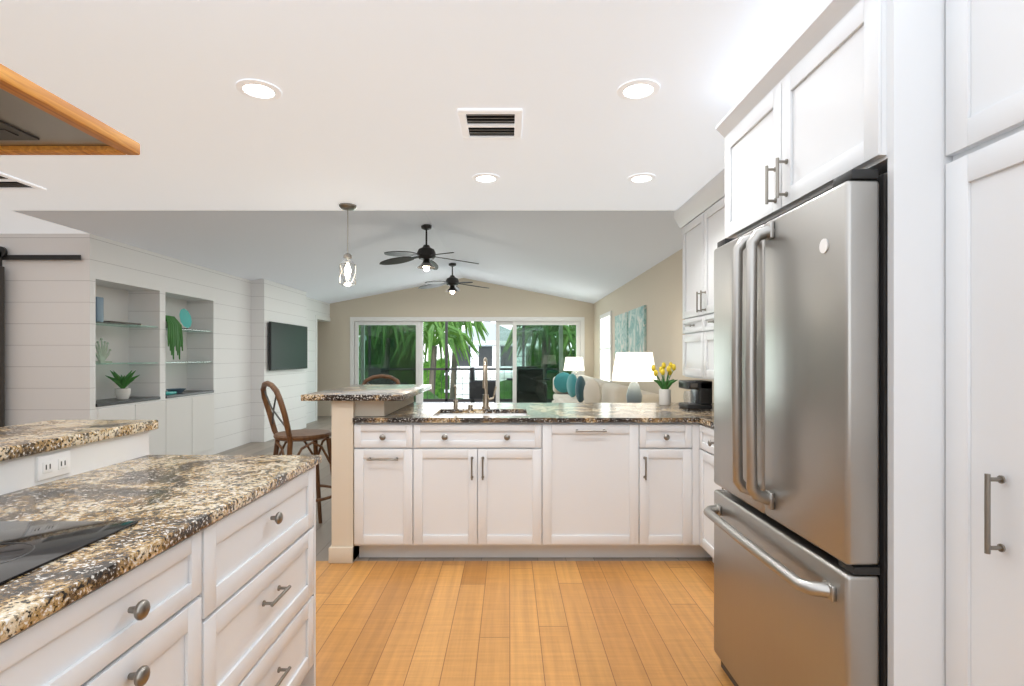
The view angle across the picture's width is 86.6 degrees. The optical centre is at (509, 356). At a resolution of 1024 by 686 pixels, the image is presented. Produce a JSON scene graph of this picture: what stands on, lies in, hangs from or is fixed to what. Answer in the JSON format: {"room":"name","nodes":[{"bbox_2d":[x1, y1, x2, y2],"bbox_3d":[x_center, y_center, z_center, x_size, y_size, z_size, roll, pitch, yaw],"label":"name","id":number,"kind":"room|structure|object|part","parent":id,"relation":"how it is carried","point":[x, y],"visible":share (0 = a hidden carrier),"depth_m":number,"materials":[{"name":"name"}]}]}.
{"room":"kitchen and living room","nodes":[
{"label":"kitchen and living room","id":0,"kind":"room"},
{"bbox_2d":[0,234,46,425],"bbox_3d":[-5.460,0.080,5.110,2.320,2.440,0.120,0,0,0],"label":"wall","id":1,"kind":"structure","parent":0,"point":[25,341],"depth_m":5.05,"materials":[{"name":"white paint"}]},
{"bbox_2d":[0,246,80,426],"bbox_3d":[-4.830,0.139,4.995,1.740,2.298,0.109,0,0,0],"label":"barn door","id":2,"kind":"structure","parent":1,"relation":"in","point":[2,346],"depth_m":4.97,"materials":[{"name":"grey metal"}]},
{"bbox_3d":[-4.345,-0.905,5.019,0.770,0.210,0.059,0,0,0],"label":"barn door rail","id":3,"kind":"part","parent":2,"relation":"part of","materials":[{"name":"black metal"}]},
{"bbox_2d":[47,234,329,454],"bbox_3d":[-4.000,0.065,8.425,0.600,2.470,6.750,0,0,0],"label":"wall","id":4,"kind":"structure","parent":0,"point":[228,352],"depth_m":6.34,"materials":[{"name":"grey wood"}]},
{"bbox_2d":[96,322,208,364],"bbox_3d":[-4.085,-0.125,6.140,0.329,0.410,2.038,0,0,0],"label":"glass shelf","id":5,"kind":"object","parent":4,"relation":"attached to","point":[142,327],"visible":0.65,"depth_m":5.96,"materials":[{"name":"clear glass"}]},
{"bbox_2d":[96,297,105,322],"bbox_3d":[-3.985,-0.451,5.235,0.090,0.239,0.090,0,0,0],"label":"decorative vase","id":6,"kind":"object","parent":5,"relation":"on","point":[100,309],"depth_m":5.23,"materials":[{"name":"blue"}]},
{"bbox_2d":[96,338,111,362],"bbox_3d":[-4.070,-0.057,5.419,0.100,0.252,0.258,0,0,0],"label":"coral","id":7,"kind":"object","parent":5,"relation":"on","point":[102,354],"visible":0.81,"depth_m":5.41,"materials":[{"name":"grey plant"}]},
{"bbox_2d":[106,321,140,324],"bbox_3d":[-4.020,-0.341,5.590,0.160,0.019,0.460,0,0,0],"label":"tray","id":8,"kind":"object","parent":5,"relation":"on","point":[111,322],"depth_m":5.55,"materials":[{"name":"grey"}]},
{"bbox_2d":[165,315,182,359],"bbox_3d":[-3.951,-0.215,6.303,0.197,0.509,0.272,0,0,0],"label":"trailing plant","id":9,"kind":"object","parent":5,"relation":"on","point":[173,325],"visible":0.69,"depth_m":6.28,"materials":[{"name":"green plant"}]},
{"bbox_2d":[179,309,191,329],"bbox_3d":[-4.020,-0.461,6.720,0.080,0.261,0.238,0,0,0],"label":"decorative plate","id":10,"kind":"object","parent":5,"relation":"on","point":[185,318],"visible":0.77,"depth_m":6.73,"materials":[{"name":"teal ceramic"}]},
{"bbox_2d":[96,390,213,406],"bbox_3d":[-4.069,0.465,6.140,0.359,0.030,2.030,0,0,0],"label":"shelf","id":11,"kind":"object","parent":4,"relation":"attached to","point":[107,402],"visible":0.68,"depth_m":5.79,"materials":[{"name":"grey"}]},
{"bbox_2d":[105,370,138,398],"bbox_3d":[-4.070,0.298,5.720,0.300,0.301,0.301,0,0,0],"label":"decorative plant","id":12,"kind":"object","parent":11,"relation":"on","point":[123,383],"visible":1,"depth_m":5.68,"materials":[{"name":"green plant"}]},
{"bbox_2d":[165,390,177,394],"bbox_3d":[-4.080,0.435,6.400,0.200,0.029,0.200,0,0,0],"label":"bowl","id":13,"kind":"object","parent":11,"relation":"on","point":[173,391],"depth_m":6.47,"materials":[{"name":"blue ceramic"}]},
{"bbox_2d":[166,388,185,392],"bbox_3d":[-4.080,0.424,6.650,0.220,0.050,0.217,0,0,0],"label":"bowl","id":14,"kind":"object","parent":11,"relation":"on","point":[180,390],"depth_m":6.62,"materials":[{"name":"blue ceramic"}]},
{"bbox_2d":[269,321,306,370],"bbox_3d":[-3.666,-0.155,9.030,0.066,0.750,1.500,0,0,0],"label":"screen","id":15,"kind":"object","parent":4,"relation":"attached to","point":[287,346],"visible":1,"depth_m":8.89,"materials":[{"name":"black"}]},
{"bbox_2d":[0,0,827,303],"bbox_3d":[-2.335,-1.484,4.900,8.570,0.733,14.040,0,0,0],"label":"ceiling","id":16,"kind":"structure","parent":0,"point":[361,112],"depth_m":2.74,"materials":[{"name":"white paint"}]},
{"bbox_2d":[0,172,46,189],"bbox_3d":[-3.400,-1.134,3.500,0.500,0.012,0.400,0,0,0],"label":"ceiling vent","id":17,"kind":"object","parent":16,"relation":"in","point":[8,182],"visible":1,"depth_m":3.59,"materials":[{"name":"white metal"}]},
{"bbox_2d":[0,63,139,154],"bbox_3d":[-1.110,-0.786,0.780,0.620,0.703,0.800,0,0,0],"label":"range hood","id":18,"kind":"object","parent":16,"relation":"hanging from","point":[35,119],"visible":1,"depth_m":1.05,"materials":[{"name":"brown wood"}]},
{"bbox_2d":[235,79,281,100],"bbox_3d":[-1.070,-1.135,2.320,0.180,0.009,0.180,0,0,0],"label":"recessed light","id":19,"kind":"object","parent":16,"relation":"in","point":[258,89],"visible":1,"depth_m":2.31,"materials":[{"name":"white"}]},
{"bbox_2d":[339,203,356,285],"bbox_3d":[-1.220,-0.836,4.100,0.130,0.606,0.130,0,0,0],"label":"pendant light","id":20,"kind":"object","parent":16,"relation":"hanging from","point":[347,207],"visible":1,"depth_m":4.08,"materials":[{"name":"clear glass"}]},
{"bbox_2d":[380,224,478,270],"bbox_3d":[-1.067,-1.389,7.063,1.325,0.592,1.266,0,0,0],"label":"ceiling fan","id":21,"kind":"object","parent":16,"relation":"hanging from","point":[426,253],"visible":1,"depth_m":6.96,"materials":[{"name":"black metal"}]},
{"bbox_2d":[418,263,486,293],"bbox_3d":[-1.037,-1.411,9.963,1.325,0.558,1.266,0,0,0],"label":"ceiling fan","id":22,"kind":"object","parent":16,"relation":"hanging from","point":[452,281],"visible":1,"depth_m":9.85,"materials":[{"name":"black metal"}]},
{"bbox_2d":[472,173,499,182],"bbox_3d":[-0.150,-1.135,3.470,0.180,0.009,0.180,0,0,0],"label":"recessed light","id":23,"kind":"object","parent":16,"relation":"in","point":[486,178],"visible":1,"depth_m":3.46,"materials":[{"name":"white plastic"}]},
{"bbox_2d":[457,109,521,139],"bbox_3d":[-0.090,-1.134,2.670,0.300,0.012,0.340,0,0,0],"label":"ceiling vent","id":24,"kind":"object","parent":16,"relation":"in","point":[490,124],"visible":1,"depth_m":2.66,"materials":[{"name":"white metal"}]},
{"bbox_2d":[617,79,659,100],"bbox_3d":[0.550,-1.135,2.320,0.180,0.009,0.180,0,0,0],"label":"recessed light","id":25,"kind":"object","parent":16,"relation":"in","point":[637,89],"visible":1,"depth_m":2.31,"materials":[{"name":"white plastic"}]},
{"bbox_2d":[627,173,655,182],"bbox_3d":[0.844,-1.135,3.470,0.180,0.009,0.180,0,0,0],"label":"recessed light","id":26,"kind":"object","parent":16,"relation":"in","point":[642,178],"visible":1,"depth_m":3.46,"materials":[{"name":"white"}]},
{"bbox_2d":[317,278,593,415],"bbox_3d":[-1.235,-0.200,11.860,6.130,3.000,0.120,0,0,0],"label":"wall","id":27,"kind":"structure","parent":0,"point":[333,345],"depth_m":11.80,"materials":[{"name":"beige paint"}]},
{"bbox_2d":[359,325,415,402],"bbox_3d":[-2.660,0.255,11.835,1.248,1.868,0.006,0,0,0],"label":"window","id":28,"kind":"structure","parent":27,"relation":"in","point":[396,356],"depth_m":11.84,"materials":[{"name":"clear glass"}]},
{"bbox_2d":[350,317,584,402],"bbox_3d":[-0.915,0.226,11.851,5.090,2.152,0.127,0,0,0],"label":"door frame","id":29,"kind":"structure","parent":27,"relation":"attached to","point":[579,322],"depth_m":11.82,"materials":[{"name":"white painted wood"}]},
{"bbox_2d":[500,325,512,402],"bbox_3d":[0.435,0.255,11.875,1.298,1.868,0.006,0,0,0],"label":"window","id":30,"kind":"structure","parent":27,"relation":"in","point":[502,325],"depth_m":11.88,"materials":[{"name":"clear glass"}]},
{"bbox_2d":[517,325,575,402],"bbox_3d":[0.805,0.255,11.835,1.298,1.868,0.006,0,0,0],"label":"window","id":31,"kind":"structure","parent":27,"relation":"in","point":[550,347],"depth_m":11.84,"materials":[{"name":"clear glass"}]},
{"bbox_2d":[215,416,733,685],"bbox_3d":[-2.275,1.325,4.960,8.450,0.050,13.920,0,0,0],"label":"floor","id":32,"kind":"structure","parent":0,"point":[514,623],"depth_m":2.68,"materials":[{"name":"brown wood"}]},
{"bbox_2d":[0,431,148,494],"bbox_3d":[-1.490,0.796,0.620,0.140,1.008,3.040,0,0,0],"label":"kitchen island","id":33,"kind":"object","parent":32,"relation":"on","point":[16,474],"depth_m":1.81,"materials":[{"name":"white paint"}]},
{"bbox_2d":[35,449,69,482],"bbox_3d":[-1.415,0.339,1.690,0.010,0.080,0.130,0,0,0],"label":"outlet","id":34,"kind":"object","parent":33,"relation":"attached to","point":[51,465],"visible":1,"depth_m":1.68,"materials":[{"name":"white plastic"}]},
{"bbox_2d":[0,420,157,460],"bbox_3d":[-1.610,0.272,0.635,0.420,0.038,3.070,0,0,0],"label":"island countertop","id":35,"kind":"structure","parent":33,"relation":"on","point":[21,440],"depth_m":1.83,"materials":[{"name":"stone"}]},
{"bbox_2d":[0,459,321,685],"bbox_3d":[-1.067,0.858,0.609,0.700,0.884,3.018,0,0,0],"label":"kitchen island","id":36,"kind":"object","parent":32,"relation":"on","point":[173,570],"depth_m":1.34,"materials":[{"name":"white wood"}]},
{"bbox_2d":[0,455,321,634],"bbox_3d":[-1.076,0.401,0.615,0.682,0.030,3.030,0,0,0],"label":"island countertop","id":37,"kind":"structure","parent":36,"relation":"on","point":[174,494],"depth_m":1.43,"materials":[{"name":"brown stone"}]},
{"bbox_2d":[0,515,143,586],"bbox_3d":[-1.108,0.382,0.872,0.504,0.007,0.764,0,0,0],"label":"cooktop","id":38,"kind":"object","parent":37,"relation":"in","point":[27,542],"depth_m":1.15,"materials":[{"name":"black glass"}]},
{"bbox_2d":[260,381,331,522],"bbox_3d":[-1.500,0.737,3.950,0.605,1.130,0.605,0,0,0],"label":"stool","id":39,"kind":"object","parent":32,"relation":"on","point":[288,436],"visible":0.58,"depth_m":3.88,"materials":[{"name":"brown wood"}]},
{"bbox_2d":[332,396,413,560],"bbox_3d":[-0.960,0.790,3.985,0.320,1.020,1.130,0,0,0],"label":"half wall","id":40,"kind":"structure","parent":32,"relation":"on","point":[344,413],"depth_m":3.42,"materials":[{"name":"beige paint"}]},
{"bbox_2d":[329,545,358,562],"bbox_3d":[-1.060,1.250,3.985,0.151,0.100,1.160,0,0,0],"label":"baseboard","id":41,"kind":"structure","parent":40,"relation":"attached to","point":[341,555],"depth_m":3.40,"materials":[{"name":"beige wood"}]},
{"bbox_2d":[301,384,431,400],"bbox_3d":[-0.980,0.259,4.000,0.640,0.038,1.240,0,0,0],"label":"peninsula bar","id":42,"kind":"object","parent":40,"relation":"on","point":[380,392],"visible":1,"depth_m":3.59,"materials":[{"name":"stone"}]},
{"bbox_2d":[362,374,399,383],"bbox_3d":[-1.220,0.737,4.953,0.518,1.130,0.524,0,0,0],"label":"stool","id":43,"kind":"object","parent":32,"relation":"on","point":[372,377],"visible":0.06,"depth_m":5.17,"materials":[{"name":"brown wood"}]},
{"bbox_2d":[354,425,424,556],"bbox_3d":[-0.763,0.858,3.734,0.432,0.884,0.630,0,0,0],"label":"base cabinet","id":44,"kind":"object","parent":32,"relation":"on","point":[389,460],"depth_m":3.42,"materials":[{"name":"white wood"}]},
{"bbox_2d":[425,425,552,556],"bbox_3d":[-0.201,0.858,3.734,0.933,0.884,0.630,0,0,0],"label":"base cabinet","id":45,"kind":"object","parent":32,"relation":"on","point":[485,478],"depth_m":3.43,"materials":[{"name":"white wood"}]},
{"bbox_2d":[353,401,713,424],"bbox_3d":[0.422,0.401,3.950,2.808,0.030,1.100,0,0,0],"label":"countertop","id":46,"kind":"structure","parent":45,"relation":"on","point":[413,413],"depth_m":3.54,"materials":[{"name":"stone"}]},
{"bbox_2d":[453,357,496,408],"bbox_3d":[-0.255,0.197,3.954,0.322,0.378,0.238,0,0,0],"label":"faucet","id":47,"kind":"object","parent":46,"relation":"on","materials":[{"name":"metal"}]},
{"bbox_2d":[437,409,524,416],"bbox_3d":[-0.190,0.513,3.740,0.644,0.218,0.464,0,0,0],"label":"sink","id":48,"kind":"object","parent":46,"relation":"in","point":[444,412],"depth_m":3.95,"materials":[{"name":"white ceramic"}]},
{"bbox_2d":[651,362,676,404],"bbox_3d":[1.226,0.216,4.300,0.186,0.338,0.201,0,0,0],"label":"vase","id":49,"kind":"object","parent":46,"relation":"on","point":[664,394],"visible":1,"depth_m":4.27,"materials":[{"name":"white ceramic"}]},
{"bbox_2d":[679,380,711,408],"bbox_3d":[1.380,0.283,4.039,0.180,0.204,0.222,0,0,0],"label":"coffee maker","id":50,"kind":"object","parent":46,"relation":"on","point":[700,394],"visible":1,"depth_m":3.93,"materials":[{"name":"black"}]},
{"bbox_2d":[553,425,652,556],"bbox_3d":[0.511,0.858,3.734,0.731,0.884,0.630,0,0,0],"label":"dishwasher","id":51,"kind":"object","parent":32,"relation":"on","point":[603,474],"depth_m":3.43,"materials":[{"name":"white wood"}]},
{"bbox_2d":[552,375,658,402],"bbox_3d":[1.315,0.835,8.625,0.930,0.930,4.650,0,0,0],"label":"sofa","id":52,"kind":"object","parent":32,"relation":"on","point":[613,392],"visible":0.25,"depth_m":7.06,"materials":[{"name":"fabric"}]},
{"bbox_2d":[554,372,563,392],"bbox_3d":[1.050,0.510,10.520,0.384,0.400,0.142,0,0,0],"label":"sofa pillow","id":53,"kind":"object","parent":52,"relation":"on","point":[559,379],"depth_m":10.47,"materials":[{"name":"fabric"}]},
{"bbox_2d":[564,372,574,396],"bbox_3d":[1.100,0.510,9.500,0.153,0.420,0.414,0,0,-12],"label":"sofa pillow","id":54,"kind":"object","parent":52,"relation":"on","point":[568,378],"depth_m":9.49,"materials":[{"name":"fabric"}]},
{"bbox_2d":[573,375,582,401],"bbox_3d":[1.100,0.510,8.400,0.153,0.420,0.414,0,0,15],"label":"sofa pillow","id":55,"kind":"object","parent":52,"relation":"on","point":[573,385],"depth_m":8.32,"materials":[{"name":"fabric"}]},
{"bbox_2d":[579,378,601,402],"bbox_3d":[1.100,0.510,7.200,0.155,0.420,0.414,0,0,-21],"label":"sofa pillow","id":56,"kind":"object","parent":52,"relation":"on","point":[590,392],"depth_m":7.13,"materials":[{"name":"fabric"}]},
{"bbox_2d":[653,425,680,556],"bbox_3d":[0.989,0.858,3.734,0.464,0.884,0.630,0,0,0],"label":"base cabinet","id":57,"kind":"object","parent":32,"relation":"on","point":[666,438],"depth_m":3.43,"materials":[{"name":"white wood"}]},
{"bbox_2d":[697,417,713,424],"bbox_3d":[1.506,0.401,2.893,0.641,0.030,1.016,0,0,0],"label":"countertop","id":58,"kind":"structure","parent":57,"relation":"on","point":[708,420],"depth_m":3.31,"materials":[{"name":"brown stone"}]},
{"bbox_2d":[693,421,724,562],"bbox_3d":[1.488,0.858,2.912,0.676,0.884,1.056,0,0,0],"label":"base cabinet","id":59,"kind":"object","parent":32,"relation":"on","point":[704,486],"depth_m":3.36,"materials":[{"name":"white wood"}]},
{"bbox_2d":[703,169,887,685],"bbox_3d":[1.286,0.411,1.833,1.029,1.778,0.910,0,0,0],"label":"fridge","id":60,"kind":"object","parent":32,"relation":"on","point":[796,513],"visible":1,"depth_m":1.57,"materials":[{"name":"grey metal"}]},
{"bbox_2d":[932,0,1023,685],"bbox_3d":[1.453,0.145,1.054,0.748,2.310,0.589,0,0,0],"label":"tall cabinet","id":61,"kind":"object","parent":32,"relation":"on","point":[978,170],"depth_m":1.26,"materials":[{"name":"white wood"}]},
{"bbox_3d":[1.350,0.980,11.350,0.560,0.640,0.560,0,0,0],"label":"end table","id":62,"kind":"object","parent":32,"relation":"on","visible":0},
{"bbox_2d":[564,356,584,375],"bbox_3d":[1.350,0.331,11.350,0.440,0.656,0.440,0,0,0],"label":"lamp","id":63,"kind":"object","parent":62,"relation":"on","point":[573,364],"visible":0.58,"depth_m":11.18,"materials":[{"name":"grey fabric"}]},
{"bbox_3d":[1.320,0.970,5.750,0.600,0.660,0.600,0,0,0],"label":"end table","id":64,"kind":"object","parent":32,"relation":"on","visible":0},
{"bbox_2d":[612,351,656,402],"bbox_3d":[1.320,0.291,5.750,0.470,0.696,0.470,0,0,0],"label":"lamp","id":65,"kind":"object","parent":64,"relation":"on","point":[633,368],"visible":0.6,"depth_m":5.58,"materials":[{"name":"grey fabric"}]},
{"bbox_2d":[594,249,713,402],"bbox_3d":[1.890,0.080,4.900,0.120,2.440,14.040,0,0,0],"label":"wall","id":66,"kind":"structure","parent":0,"point":[656,290],"depth_m":6.67,"materials":[{"name":"beige paint"}]},
{"bbox_2d":[600,311,611,381],"bbox_3d":[1.807,-0.140,10.250,0.044,1.340,1.200,0,0,0],"label":"window","id":67,"kind":"structure","parent":66,"relation":"in","point":[605,346],"depth_m":10.20,"materials":[{"name":"white"}]},
{"bbox_2d":[615,312,627,355],"bbox_3d":[1.812,-0.215,8.775,0.034,0.930,0.950,0,0,0],"label":"picture","id":68,"kind":"object","parent":66,"relation":"attached to","point":[621,332],"visible":0.5,"depth_m":8.70},
{"bbox_2d":[628,305,645,351],"bbox_3d":[1.812,-0.215,7.725,0.034,0.930,0.950,0,0,0],"label":"picture","id":69,"kind":"object","parent":66,"relation":"attached to","point":[636,329],"visible":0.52,"depth_m":7.62},
{"bbox_2d":[678,176,721,379],"bbox_3d":[1.588,-0.489,3.746,0.478,1.299,0.988,0,0,0],"label":"upper cabinet","id":70,"kind":"object","parent":66,"relation":"attached to","point":[699,216],"depth_m":3.85,"materials":[{"name":"white wood"}]},
{"bbox_2d":[722,172,724,239],"bbox_3d":[1.588,-0.489,2.878,0.478,1.299,0.988,0,0,0],"label":"upper cabinet","id":71,"kind":"object","parent":66,"relation":"attached to","point":[723,173],"depth_m":3.43,"materials":[{"name":"white wood"}]},
{"bbox_2d":[720,0,935,243],"bbox_3d":[1.380,-0.755,1.868,0.893,0.510,0.990,0,0,0],"label":"upper cabinet","id":72,"kind":"object","parent":66,"relation":"attached to","point":[920,103],"depth_m":1.53,"materials":[{"name":"white wood"}]},
{"label":"outside","id":73,"kind":"structure","parent":0,"visible":0},
{"bbox_2d":[359,322,573,398],"bbox_3d":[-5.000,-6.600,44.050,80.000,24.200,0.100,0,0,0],"label":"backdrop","id":74,"kind":"structure","parent":73,"point":[440,385],"depth_m":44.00,"materials":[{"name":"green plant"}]},
{"bbox_3d":[-5.000,4.550,30.550,80.000,0.100,26.900,0,0,0],"label":"ground","id":75,"kind":"structure","parent":73,"visible":0},
{"bbox_2d":[359,322,575,398],"bbox_3d":[-1.398,1.789,22.346,24.191,8.872,10.777,0,0,0],"label":"garden","id":76,"kind":"object","parent":75,"relation":"on","point":[434,335],"visible":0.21,"depth_m":20.93,"materials":[{"name":"green plant"}]},
{"bbox_2d":[444,322,530,398],"bbox_3d":[-1.200,1.275,32.450,5.200,6.450,8.100,0,0,0],"label":"house","id":77,"kind":"structure","parent":75,"relation":"on","point":[487,349],"depth_m":29.96,"materials":[{"name":"white painted stucco"},{"name":"glass"}]},
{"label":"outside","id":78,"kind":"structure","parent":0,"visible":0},
{"bbox_2d":[423,402,549,402],"bbox_3d":[-0.750,1.452,13.760,11.500,0.295,3.680,0,0,0],"label":"floor","id":79,"kind":"structure","parent":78,"point":[462,402],"depth_m":15.32,"materials":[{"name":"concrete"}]},
{"bbox_2d":[368,368,407,383],"bbox_3d":[-2.919,0.790,12.965,0.740,1.020,0.680,0,0,29],"label":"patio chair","id":80,"kind":"object","parent":79,"relation":"on","point":[380,378],"depth_m":12.66,"materials":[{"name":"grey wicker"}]},
{"bbox_2d":[359,322,563,401],"bbox_3d":[-0.690,0.000,14.891,11.091,2.600,1.358,0,0,0],"label":"frame","id":81,"kind":"object","parent":79,"relation":"on","point":[446,369],"visible":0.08,"depth_m":15.50,"materials":[{"name":"brown metal"}]},
{"bbox_2d":[470,367,495,402],"bbox_3d":[-0.640,0.790,13.700,0.680,1.020,0.740,0,0,0],"label":"patio chair","id":82,"kind":"object","parent":79,"relation":"on","point":[476,390],"visible":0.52,"depth_m":13.33,"materials":[{"name":"grey wicker"}]},
{"bbox_2d":[517,369,546,402],"bbox_3d":[0.480,0.790,12.580,0.740,1.020,0.680,0,0,0],"label":"patio chair","id":83,"kind":"object","parent":79,"relation":"on","point":[522,379],"depth_m":12.24,"materials":[{"name":"grey wicker"}]}
]}

